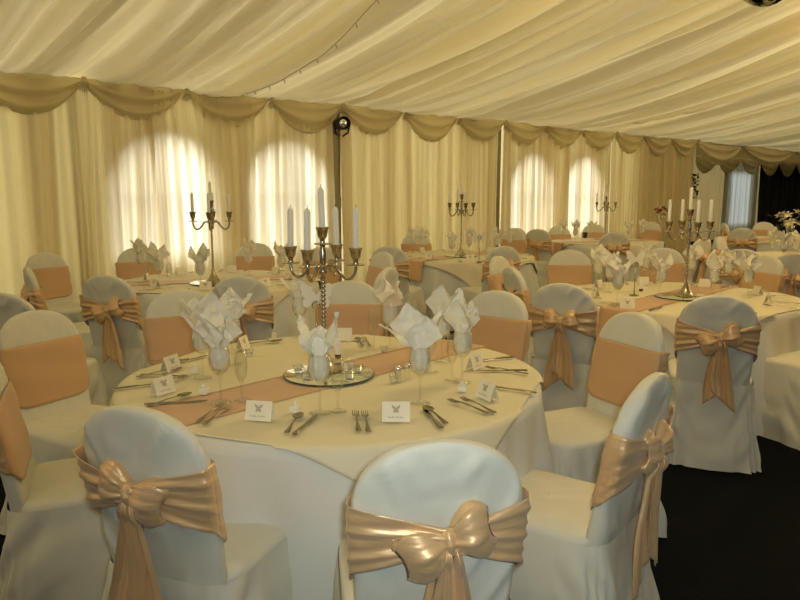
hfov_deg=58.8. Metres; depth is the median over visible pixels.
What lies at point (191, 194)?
candle
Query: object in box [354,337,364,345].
spoon
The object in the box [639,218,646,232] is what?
napkin
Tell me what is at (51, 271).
banquet chair
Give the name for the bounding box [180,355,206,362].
knife
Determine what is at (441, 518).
banquet chair
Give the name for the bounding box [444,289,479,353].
napkin
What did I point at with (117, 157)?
curtain
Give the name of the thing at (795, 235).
napkin
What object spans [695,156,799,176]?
valance
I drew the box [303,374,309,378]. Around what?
tealight holder
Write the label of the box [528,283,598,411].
banquet chair
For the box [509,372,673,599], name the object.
banquet chair
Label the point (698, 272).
banquet chair
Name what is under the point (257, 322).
banquet chair
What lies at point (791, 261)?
banquet chair
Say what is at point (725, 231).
banquet chair
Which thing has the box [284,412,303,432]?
spoon
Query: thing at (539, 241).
banquet chair
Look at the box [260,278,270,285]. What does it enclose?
place card
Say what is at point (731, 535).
floor
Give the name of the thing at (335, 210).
candle
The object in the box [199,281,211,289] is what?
place card
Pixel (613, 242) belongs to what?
banquet chair
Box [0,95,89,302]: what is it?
curtain
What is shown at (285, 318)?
tablecloth
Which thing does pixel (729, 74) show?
ceiling
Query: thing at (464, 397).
fork
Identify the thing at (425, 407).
spoon
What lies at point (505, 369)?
knife
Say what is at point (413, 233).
napkin
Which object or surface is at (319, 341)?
napkin
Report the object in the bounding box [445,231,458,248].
napkin
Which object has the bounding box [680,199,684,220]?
candle
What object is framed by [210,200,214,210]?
candle cup
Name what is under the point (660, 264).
napkin
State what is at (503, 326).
banquet chair
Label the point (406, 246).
banquet chair
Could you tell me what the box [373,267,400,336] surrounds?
banquet chair
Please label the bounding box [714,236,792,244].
table overlay
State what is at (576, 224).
napkin
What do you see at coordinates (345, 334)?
place card
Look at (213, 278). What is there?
candelabra
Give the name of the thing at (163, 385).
place card
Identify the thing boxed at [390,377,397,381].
tealight holder
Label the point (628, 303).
place card
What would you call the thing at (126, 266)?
banquet chair
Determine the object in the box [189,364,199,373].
box
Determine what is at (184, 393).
spoon
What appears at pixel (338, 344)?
bottle
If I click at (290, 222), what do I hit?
candle
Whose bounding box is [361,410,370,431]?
fork
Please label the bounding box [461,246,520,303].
banquet chair
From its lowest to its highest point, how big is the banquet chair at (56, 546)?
0.944 m
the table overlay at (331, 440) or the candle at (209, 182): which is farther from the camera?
the candle at (209, 182)
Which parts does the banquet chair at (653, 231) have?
sash, backrest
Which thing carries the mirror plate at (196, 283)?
on the table runner at (161, 282)
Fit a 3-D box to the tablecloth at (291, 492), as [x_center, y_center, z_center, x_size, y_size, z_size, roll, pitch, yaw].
[-0.220,0.670,2.958,1.868,0.725,1.931,0,9,0]
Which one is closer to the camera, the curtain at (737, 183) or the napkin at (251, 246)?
the napkin at (251, 246)
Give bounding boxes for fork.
[136,367,182,376]
[143,358,188,361]
[195,402,225,421]
[202,404,232,424]
[352,410,361,430]
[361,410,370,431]
[447,398,489,413]
[460,396,496,412]
[485,366,528,374]
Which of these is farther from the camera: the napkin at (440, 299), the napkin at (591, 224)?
the napkin at (591, 224)
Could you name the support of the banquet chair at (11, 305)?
on the floor
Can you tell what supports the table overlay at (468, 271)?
on the tablecloth at (432, 278)
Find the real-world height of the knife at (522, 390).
0.004 m
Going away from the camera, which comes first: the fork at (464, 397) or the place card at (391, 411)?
the place card at (391, 411)
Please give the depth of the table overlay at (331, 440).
2.54 m
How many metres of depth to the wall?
10.88 m
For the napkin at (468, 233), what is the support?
in the wine glass
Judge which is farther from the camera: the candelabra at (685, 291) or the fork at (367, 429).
the candelabra at (685, 291)
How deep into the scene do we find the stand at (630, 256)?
5.07 m
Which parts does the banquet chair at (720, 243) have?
sash, backrest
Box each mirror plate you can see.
[189,280,216,285]
[283,363,374,386]
[445,254,476,256]
[654,293,705,300]
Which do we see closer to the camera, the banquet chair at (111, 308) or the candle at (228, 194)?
the banquet chair at (111, 308)
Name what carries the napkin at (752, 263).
in the wine glass
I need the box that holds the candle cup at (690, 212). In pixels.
[685,209,694,219]
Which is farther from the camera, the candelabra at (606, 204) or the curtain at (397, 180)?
the candelabra at (606, 204)
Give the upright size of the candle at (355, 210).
0.191 m
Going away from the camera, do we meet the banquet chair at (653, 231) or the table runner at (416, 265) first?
the table runner at (416, 265)
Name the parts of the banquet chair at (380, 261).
sash, backrest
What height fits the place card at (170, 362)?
0.062 m
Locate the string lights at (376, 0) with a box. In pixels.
[221,0,379,97]
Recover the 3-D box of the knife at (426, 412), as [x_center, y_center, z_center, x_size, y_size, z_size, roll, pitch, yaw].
[0.105,0.384,2.321,0.019,0.004,0.213,-2,9,-14]
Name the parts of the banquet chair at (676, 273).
sash, backrest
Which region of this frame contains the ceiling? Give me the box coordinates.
[0,0,799,151]
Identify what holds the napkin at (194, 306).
in the wine glass
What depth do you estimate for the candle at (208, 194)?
5.55 m
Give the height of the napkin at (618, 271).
0.202 m
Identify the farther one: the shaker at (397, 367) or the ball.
the ball
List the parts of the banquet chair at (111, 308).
sash, backrest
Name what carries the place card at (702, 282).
on the table runner at (606, 312)
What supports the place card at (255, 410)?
on the table overlay at (331, 440)
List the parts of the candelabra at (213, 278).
arm, arm, stem, arm, arm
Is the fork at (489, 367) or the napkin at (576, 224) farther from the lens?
the napkin at (576, 224)
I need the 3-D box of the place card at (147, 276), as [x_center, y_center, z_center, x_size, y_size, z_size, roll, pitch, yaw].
[-2.119,-0.195,5.947,0.040,0.062,0.090,-1,9,-4]
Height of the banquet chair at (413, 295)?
0.944 m
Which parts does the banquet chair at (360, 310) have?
sash, backrest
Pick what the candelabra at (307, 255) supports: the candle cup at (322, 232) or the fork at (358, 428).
the candle cup at (322, 232)
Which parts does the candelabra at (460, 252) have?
arm, arm, stem, arm, arm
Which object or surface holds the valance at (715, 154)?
hanging from the ceiling
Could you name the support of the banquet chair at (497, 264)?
on the floor
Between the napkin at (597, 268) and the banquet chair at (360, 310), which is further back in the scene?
the napkin at (597, 268)
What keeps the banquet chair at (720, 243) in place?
on the floor
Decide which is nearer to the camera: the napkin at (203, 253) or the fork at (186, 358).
the fork at (186, 358)
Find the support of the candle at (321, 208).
on the candelabra at (307, 255)
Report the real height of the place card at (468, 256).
0.062 m
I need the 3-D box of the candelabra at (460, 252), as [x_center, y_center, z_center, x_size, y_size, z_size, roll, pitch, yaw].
[0.706,-0.865,8.186,0.276,0.698,0.276,5,10,30]
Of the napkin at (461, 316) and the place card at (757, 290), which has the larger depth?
the place card at (757, 290)
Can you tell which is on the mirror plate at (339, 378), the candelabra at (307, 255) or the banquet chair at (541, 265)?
the candelabra at (307, 255)
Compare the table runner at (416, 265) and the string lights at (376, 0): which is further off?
the table runner at (416, 265)
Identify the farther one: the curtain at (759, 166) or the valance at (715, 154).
the curtain at (759, 166)
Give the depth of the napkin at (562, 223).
10.91 m
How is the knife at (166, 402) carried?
on the table runner at (275, 389)
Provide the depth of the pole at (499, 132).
10.69 m
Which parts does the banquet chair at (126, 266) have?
backrest, sash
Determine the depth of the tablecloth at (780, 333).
4.34 m
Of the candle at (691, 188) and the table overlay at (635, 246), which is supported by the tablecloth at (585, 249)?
the table overlay at (635, 246)
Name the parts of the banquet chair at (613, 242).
sash, backrest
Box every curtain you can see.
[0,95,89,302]
[72,86,158,280]
[148,89,257,273]
[255,102,334,272]
[340,110,497,282]
[500,127,563,245]
[562,131,610,237]
[609,135,693,262]
[690,163,729,241]
[721,160,758,231]
[749,166,759,228]
[757,165,799,232]
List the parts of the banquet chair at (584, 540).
seat, backrest, sash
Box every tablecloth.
[136,281,319,337]
[194,383,553,599]
[409,263,538,330]
[561,243,663,281]
[596,305,799,435]
[705,238,799,283]
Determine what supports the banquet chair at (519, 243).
on the floor
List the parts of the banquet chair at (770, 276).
sash, backrest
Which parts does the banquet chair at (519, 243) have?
sash, backrest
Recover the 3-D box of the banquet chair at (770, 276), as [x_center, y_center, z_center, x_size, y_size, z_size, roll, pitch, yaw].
[2.824,0.110,5.940,0.669,0.944,0.550,-3,9,-18]
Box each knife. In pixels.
[112,383,151,389]
[140,373,188,376]
[144,400,206,404]
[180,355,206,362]
[291,414,317,434]
[422,409,443,428]
[476,369,527,370]
[482,356,514,359]
[496,386,536,393]
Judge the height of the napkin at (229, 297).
0.217 m
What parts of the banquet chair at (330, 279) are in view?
sash, backrest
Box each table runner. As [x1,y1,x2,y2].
[127,275,320,285]
[147,339,486,425]
[408,251,487,281]
[551,239,658,256]
[598,284,740,334]
[757,238,777,241]
[780,251,799,252]
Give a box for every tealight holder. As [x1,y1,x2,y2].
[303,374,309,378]
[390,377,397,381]
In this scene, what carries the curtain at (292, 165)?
hanging from the ceiling
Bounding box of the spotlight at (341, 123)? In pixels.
[334,116,350,136]
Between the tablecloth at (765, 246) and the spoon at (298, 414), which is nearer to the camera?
the spoon at (298, 414)
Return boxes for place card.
[143,273,150,280]
[150,279,159,287]
[150,374,175,396]
[160,353,180,372]
[175,267,185,274]
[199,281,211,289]
[226,265,236,271]
[235,335,249,350]
[245,400,274,421]
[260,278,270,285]
[271,267,280,273]
[338,328,351,340]
[382,402,409,421]
[418,247,424,252]
[425,253,433,258]
[466,254,473,259]
[466,352,483,370]
[475,379,498,401]
[591,287,599,296]
[594,279,602,288]
[619,298,634,308]
[637,277,648,284]
[698,278,711,287]
[751,285,762,294]
[763,294,772,304]
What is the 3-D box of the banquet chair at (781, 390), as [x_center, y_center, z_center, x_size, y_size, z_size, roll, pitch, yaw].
[2.436,0.353,4.343,0.550,0.944,0.680,-5,10,-28]
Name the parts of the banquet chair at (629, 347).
seat, backrest, sash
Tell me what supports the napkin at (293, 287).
in the wine glass
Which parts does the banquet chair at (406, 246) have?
sash, backrest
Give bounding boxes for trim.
[696,147,799,162]
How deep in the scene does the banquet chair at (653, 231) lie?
12.64 m
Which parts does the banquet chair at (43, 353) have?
sash, backrest, seat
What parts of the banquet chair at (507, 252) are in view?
seat, backrest, sash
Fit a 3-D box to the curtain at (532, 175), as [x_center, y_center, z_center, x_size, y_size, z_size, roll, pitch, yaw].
[2.099,-1.476,11.235,1.558,2.460,0.141,-8,12,-42]
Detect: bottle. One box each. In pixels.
[335,335,340,358]
[639,277,643,290]
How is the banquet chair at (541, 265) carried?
on the floor
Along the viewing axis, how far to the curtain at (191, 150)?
7.48 m
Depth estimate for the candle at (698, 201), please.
4.79 m
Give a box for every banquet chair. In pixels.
[0,293,108,405]
[0,310,108,534]
[0,362,111,599]
[20,267,92,357]
[25,252,83,322]
[73,405,292,599]
[79,275,150,404]
[115,248,160,279]
[142,289,209,365]
[212,276,277,343]
[235,243,274,270]
[302,247,340,283]
[315,280,383,335]
[332,438,530,599]
[366,252,393,286]
[369,246,425,315]
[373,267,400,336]
[401,235,431,251]
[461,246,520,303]
[470,290,531,361]
[486,256,510,290]
[501,230,526,252]
[501,267,533,364]
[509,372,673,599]
[511,228,547,288]
[525,229,551,263]
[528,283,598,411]
[544,312,669,537]
[546,250,592,285]
[548,226,571,239]
[581,224,604,237]
[592,232,629,283]
[639,222,661,240]
[640,248,685,282]
[666,295,761,473]
[687,238,712,283]
[713,237,727,283]
[719,249,759,285]
[720,223,729,235]
[727,228,757,251]
[740,256,786,292]
[752,222,773,235]
[762,350,799,450]
[777,253,799,297]
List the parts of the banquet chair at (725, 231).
backrest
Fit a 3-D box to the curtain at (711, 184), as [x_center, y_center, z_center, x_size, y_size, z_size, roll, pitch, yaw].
[7.295,-2.777,19.787,8.581,2.460,0.146,-8,11,-41]
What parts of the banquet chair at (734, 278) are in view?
sash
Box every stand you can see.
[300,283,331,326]
[472,232,485,261]
[626,250,644,295]
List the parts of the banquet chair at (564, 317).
sash, backrest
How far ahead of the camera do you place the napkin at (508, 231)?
8.72 m
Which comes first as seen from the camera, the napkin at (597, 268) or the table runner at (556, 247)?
the napkin at (597, 268)
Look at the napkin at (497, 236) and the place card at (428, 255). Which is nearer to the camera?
the place card at (428, 255)
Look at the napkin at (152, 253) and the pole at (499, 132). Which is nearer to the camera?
the napkin at (152, 253)
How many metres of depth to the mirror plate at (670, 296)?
4.94 m
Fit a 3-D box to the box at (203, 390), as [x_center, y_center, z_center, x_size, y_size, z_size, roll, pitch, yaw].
[-0.719,0.326,2.601,0.031,0.038,0.031,2,9,11]
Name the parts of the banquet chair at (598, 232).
sash, backrest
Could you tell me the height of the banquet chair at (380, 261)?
0.944 m
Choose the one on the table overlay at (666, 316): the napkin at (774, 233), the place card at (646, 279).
the place card at (646, 279)
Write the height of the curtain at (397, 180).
2.460 m
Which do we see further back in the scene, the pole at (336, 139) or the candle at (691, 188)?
the pole at (336, 139)
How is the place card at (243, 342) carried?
on the table overlay at (331, 440)
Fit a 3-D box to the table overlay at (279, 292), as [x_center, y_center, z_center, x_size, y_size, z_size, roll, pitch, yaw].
[-1.519,-0.019,6.015,1.681,0.294,1.679,0,9,0]
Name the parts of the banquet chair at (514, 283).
sash, backrest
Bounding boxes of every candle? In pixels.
[190,191,193,211]
[207,193,209,211]
[208,180,211,199]
[227,193,229,211]
[287,204,293,246]
[304,206,310,249]
[318,184,324,226]
[332,207,338,244]
[353,206,358,247]
[667,198,671,220]
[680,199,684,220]
[689,187,692,208]
[696,200,700,221]
[709,199,712,220]
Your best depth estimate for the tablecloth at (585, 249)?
10.04 m
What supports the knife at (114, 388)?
on the table overlay at (331, 440)
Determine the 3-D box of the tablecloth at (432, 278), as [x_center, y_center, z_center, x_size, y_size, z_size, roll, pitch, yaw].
[0.752,-0.156,8.391,1.863,0.725,1.908,0,9,0]
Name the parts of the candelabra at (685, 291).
arm, arm, stem, arm, arm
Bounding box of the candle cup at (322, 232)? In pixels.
[314,227,330,244]
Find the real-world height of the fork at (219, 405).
0.009 m
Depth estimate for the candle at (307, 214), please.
2.71 m
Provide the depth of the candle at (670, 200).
4.93 m
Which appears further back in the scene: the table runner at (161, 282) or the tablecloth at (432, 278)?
the tablecloth at (432, 278)
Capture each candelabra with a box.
[188,200,231,282]
[282,227,364,372]
[447,194,475,255]
[595,196,616,238]
[663,209,714,296]
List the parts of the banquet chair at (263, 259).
sash, backrest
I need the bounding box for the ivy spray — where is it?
[691,173,699,198]
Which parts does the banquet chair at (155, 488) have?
sash, backrest, seat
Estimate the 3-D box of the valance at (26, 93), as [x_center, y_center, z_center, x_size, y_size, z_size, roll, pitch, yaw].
[0.051,-2.277,9.243,16.097,0.388,0.159,-8,11,-41]
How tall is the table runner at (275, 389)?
0.224 m
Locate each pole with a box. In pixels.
[332,112,341,281]
[495,129,500,247]
[689,142,696,243]
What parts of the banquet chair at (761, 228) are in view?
sash, backrest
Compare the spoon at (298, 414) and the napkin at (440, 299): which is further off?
the napkin at (440, 299)
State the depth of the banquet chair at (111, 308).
4.63 m
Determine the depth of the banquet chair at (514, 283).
4.98 m
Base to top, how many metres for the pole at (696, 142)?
2.500 m
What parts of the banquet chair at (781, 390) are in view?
seat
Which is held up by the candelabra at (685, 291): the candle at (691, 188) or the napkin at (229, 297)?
the candle at (691, 188)
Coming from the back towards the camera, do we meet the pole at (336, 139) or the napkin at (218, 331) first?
the pole at (336, 139)
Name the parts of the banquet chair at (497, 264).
sash, backrest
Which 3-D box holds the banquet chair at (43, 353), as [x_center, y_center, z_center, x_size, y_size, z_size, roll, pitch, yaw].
[-1.401,0.537,3.136,0.708,0.944,0.564,5,10,30]
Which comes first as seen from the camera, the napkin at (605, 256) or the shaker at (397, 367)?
the shaker at (397, 367)
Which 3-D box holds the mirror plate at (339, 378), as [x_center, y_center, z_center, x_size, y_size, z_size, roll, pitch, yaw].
[-0.287,0.300,2.878,0.370,0.007,0.370,0,9,0]
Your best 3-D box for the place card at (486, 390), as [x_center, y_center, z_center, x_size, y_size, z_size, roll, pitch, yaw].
[0.313,0.322,2.549,0.040,0.062,0.090,-5,10,-30]
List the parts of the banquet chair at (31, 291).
backrest, sash, seat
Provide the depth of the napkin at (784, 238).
7.46 m
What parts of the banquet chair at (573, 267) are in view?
sash, backrest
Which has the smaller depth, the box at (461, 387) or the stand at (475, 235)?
the box at (461, 387)
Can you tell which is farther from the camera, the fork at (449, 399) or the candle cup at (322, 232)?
the candle cup at (322, 232)
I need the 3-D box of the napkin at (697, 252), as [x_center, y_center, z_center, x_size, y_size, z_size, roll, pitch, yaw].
[2.375,-0.349,5.743,0.130,0.219,0.134,-5,10,-30]
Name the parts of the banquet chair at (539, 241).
sash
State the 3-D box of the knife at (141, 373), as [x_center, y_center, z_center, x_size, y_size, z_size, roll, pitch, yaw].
[-0.942,0.302,2.858,0.213,0.004,0.019,1,9,6]
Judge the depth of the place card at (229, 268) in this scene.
6.57 m
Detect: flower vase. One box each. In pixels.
[654,206,667,214]
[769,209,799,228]
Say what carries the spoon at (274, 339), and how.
on the table overlay at (331, 440)
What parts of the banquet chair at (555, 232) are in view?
backrest, sash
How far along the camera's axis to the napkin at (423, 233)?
8.43 m
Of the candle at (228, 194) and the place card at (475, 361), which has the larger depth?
the candle at (228, 194)
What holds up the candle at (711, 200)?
on the candelabra at (685, 291)
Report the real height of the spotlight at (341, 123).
0.228 m
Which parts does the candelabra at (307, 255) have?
arm, arm, stem, arm, arm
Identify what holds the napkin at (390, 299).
in the wine glass
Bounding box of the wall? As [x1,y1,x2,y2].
[340,125,611,280]
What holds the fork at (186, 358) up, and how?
on the table overlay at (331, 440)
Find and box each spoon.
[146,392,191,406]
[249,339,282,343]
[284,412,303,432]
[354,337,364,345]
[422,405,447,423]
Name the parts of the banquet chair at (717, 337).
seat, backrest, sash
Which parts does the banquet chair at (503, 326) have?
backrest, sash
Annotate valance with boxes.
[0,72,700,155]
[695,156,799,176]
[696,140,799,165]
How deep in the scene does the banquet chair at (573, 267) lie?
6.54 m
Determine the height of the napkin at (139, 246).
0.226 m
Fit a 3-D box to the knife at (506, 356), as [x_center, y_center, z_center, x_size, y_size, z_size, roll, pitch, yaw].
[0.411,0.259,3.140,0.213,0.004,0.019,-3,9,-21]
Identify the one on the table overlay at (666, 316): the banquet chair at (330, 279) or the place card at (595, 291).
the place card at (595, 291)
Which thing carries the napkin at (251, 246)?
in the wine glass
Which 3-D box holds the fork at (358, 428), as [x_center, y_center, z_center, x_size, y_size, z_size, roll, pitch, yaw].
[-0.139,0.386,2.288,0.024,0.009,0.193,-1,9,-6]
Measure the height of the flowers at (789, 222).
0.545 m
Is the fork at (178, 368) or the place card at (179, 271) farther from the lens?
the place card at (179, 271)
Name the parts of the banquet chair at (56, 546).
sash, backrest, seat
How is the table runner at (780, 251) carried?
on the table overlay at (776, 254)
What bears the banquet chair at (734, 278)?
on the floor
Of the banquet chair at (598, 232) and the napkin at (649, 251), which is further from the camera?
the banquet chair at (598, 232)
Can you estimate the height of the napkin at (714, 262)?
0.232 m
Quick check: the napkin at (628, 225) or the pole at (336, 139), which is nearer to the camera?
the pole at (336, 139)
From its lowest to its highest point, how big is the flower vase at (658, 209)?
0.544 m
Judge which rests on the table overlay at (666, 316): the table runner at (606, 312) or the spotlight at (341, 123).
the table runner at (606, 312)
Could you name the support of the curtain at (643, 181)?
hanging from the ceiling
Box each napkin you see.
[130,238,146,263]
[143,242,169,270]
[179,291,236,350]
[188,243,210,274]
[193,305,242,371]
[219,287,252,337]
[242,238,257,262]
[273,241,287,265]
[279,272,316,314]
[296,312,339,380]
[373,276,403,324]
[378,303,442,371]
[407,225,418,243]
[418,227,429,244]
[425,285,461,335]
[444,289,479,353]
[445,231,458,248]
[464,226,474,244]
[490,227,503,244]
[504,226,514,243]
[559,219,567,232]
[571,219,580,234]
[586,220,596,232]
[590,244,603,273]
[594,248,621,277]
[606,258,629,288]
[624,219,633,232]
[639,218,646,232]
[639,243,655,268]
[651,251,672,281]
[682,243,704,269]
[705,249,723,281]
[719,246,739,273]
[734,251,761,281]
[767,226,780,247]
[777,230,791,251]
[789,230,799,248]
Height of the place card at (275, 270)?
0.062 m
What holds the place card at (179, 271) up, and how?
on the table overlay at (279, 292)
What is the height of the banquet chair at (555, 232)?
0.944 m
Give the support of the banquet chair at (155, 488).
on the floor
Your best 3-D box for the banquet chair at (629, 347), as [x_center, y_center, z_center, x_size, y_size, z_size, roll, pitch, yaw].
[0.791,0.543,3.096,0.708,0.944,0.564,-4,10,-25]
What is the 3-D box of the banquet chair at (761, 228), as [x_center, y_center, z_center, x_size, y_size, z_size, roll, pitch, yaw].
[6.470,-0.886,12.486,0.564,0.944,0.708,1,9,8]
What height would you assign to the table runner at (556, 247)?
0.224 m
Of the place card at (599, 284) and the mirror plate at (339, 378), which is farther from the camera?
the place card at (599, 284)
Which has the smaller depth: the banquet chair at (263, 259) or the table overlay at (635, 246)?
the banquet chair at (263, 259)
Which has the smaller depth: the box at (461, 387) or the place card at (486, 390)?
the place card at (486, 390)
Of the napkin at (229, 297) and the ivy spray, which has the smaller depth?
the napkin at (229, 297)
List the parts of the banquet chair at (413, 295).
sash, backrest, seat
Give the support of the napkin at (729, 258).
in the wine glass
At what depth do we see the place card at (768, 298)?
4.70 m
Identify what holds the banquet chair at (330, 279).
on the floor
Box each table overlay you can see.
[109,334,543,481]
[124,270,321,307]
[405,250,537,286]
[551,238,665,266]
[577,282,799,336]
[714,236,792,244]
[756,251,787,257]
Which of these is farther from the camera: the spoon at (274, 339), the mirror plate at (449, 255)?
the mirror plate at (449, 255)
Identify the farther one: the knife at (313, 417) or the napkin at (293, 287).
the napkin at (293, 287)
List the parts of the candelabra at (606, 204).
stem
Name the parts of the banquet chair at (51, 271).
backrest, sash, seat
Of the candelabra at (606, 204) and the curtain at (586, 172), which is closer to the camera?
the candelabra at (606, 204)
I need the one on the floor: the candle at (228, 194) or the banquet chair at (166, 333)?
the banquet chair at (166, 333)
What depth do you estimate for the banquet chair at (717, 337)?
3.78 m
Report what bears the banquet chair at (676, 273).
on the floor
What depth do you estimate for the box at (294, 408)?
2.38 m
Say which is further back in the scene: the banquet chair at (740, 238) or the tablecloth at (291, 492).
the banquet chair at (740, 238)
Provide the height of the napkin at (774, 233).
0.244 m
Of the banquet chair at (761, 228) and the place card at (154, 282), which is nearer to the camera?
the place card at (154, 282)
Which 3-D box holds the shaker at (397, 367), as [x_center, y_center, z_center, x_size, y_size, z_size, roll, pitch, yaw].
[-0.008,0.286,2.779,0.030,0.064,0.030,0,9,0]
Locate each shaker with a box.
[394,365,401,381]
[404,363,409,368]
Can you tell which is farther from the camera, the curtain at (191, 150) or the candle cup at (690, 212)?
the curtain at (191, 150)
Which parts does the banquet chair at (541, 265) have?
backrest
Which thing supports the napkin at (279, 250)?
in the wine glass
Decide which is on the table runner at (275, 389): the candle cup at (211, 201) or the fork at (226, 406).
the fork at (226, 406)
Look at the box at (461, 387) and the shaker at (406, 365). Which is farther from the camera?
the shaker at (406, 365)
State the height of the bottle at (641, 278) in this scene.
0.106 m
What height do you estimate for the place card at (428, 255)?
0.062 m
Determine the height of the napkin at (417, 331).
0.240 m
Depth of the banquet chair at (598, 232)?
11.85 m
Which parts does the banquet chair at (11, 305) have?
backrest, seat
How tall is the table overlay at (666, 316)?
0.303 m
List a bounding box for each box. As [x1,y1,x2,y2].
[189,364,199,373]
[198,384,209,394]
[289,401,300,412]
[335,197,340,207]
[457,381,466,391]
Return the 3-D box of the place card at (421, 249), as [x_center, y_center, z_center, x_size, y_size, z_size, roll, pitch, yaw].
[0.267,-0.614,8.700,0.040,0.062,0.090,7,11,40]
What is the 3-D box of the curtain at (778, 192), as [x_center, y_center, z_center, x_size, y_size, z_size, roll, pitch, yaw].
[16.206,-3.953,27.515,10.974,2.460,0.210,-8,12,-41]
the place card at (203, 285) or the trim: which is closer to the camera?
the place card at (203, 285)
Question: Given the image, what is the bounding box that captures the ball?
[743,0,781,6]
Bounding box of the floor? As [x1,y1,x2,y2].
[0,231,799,599]
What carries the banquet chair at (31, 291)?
on the floor
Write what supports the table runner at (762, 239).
on the table overlay at (724, 237)

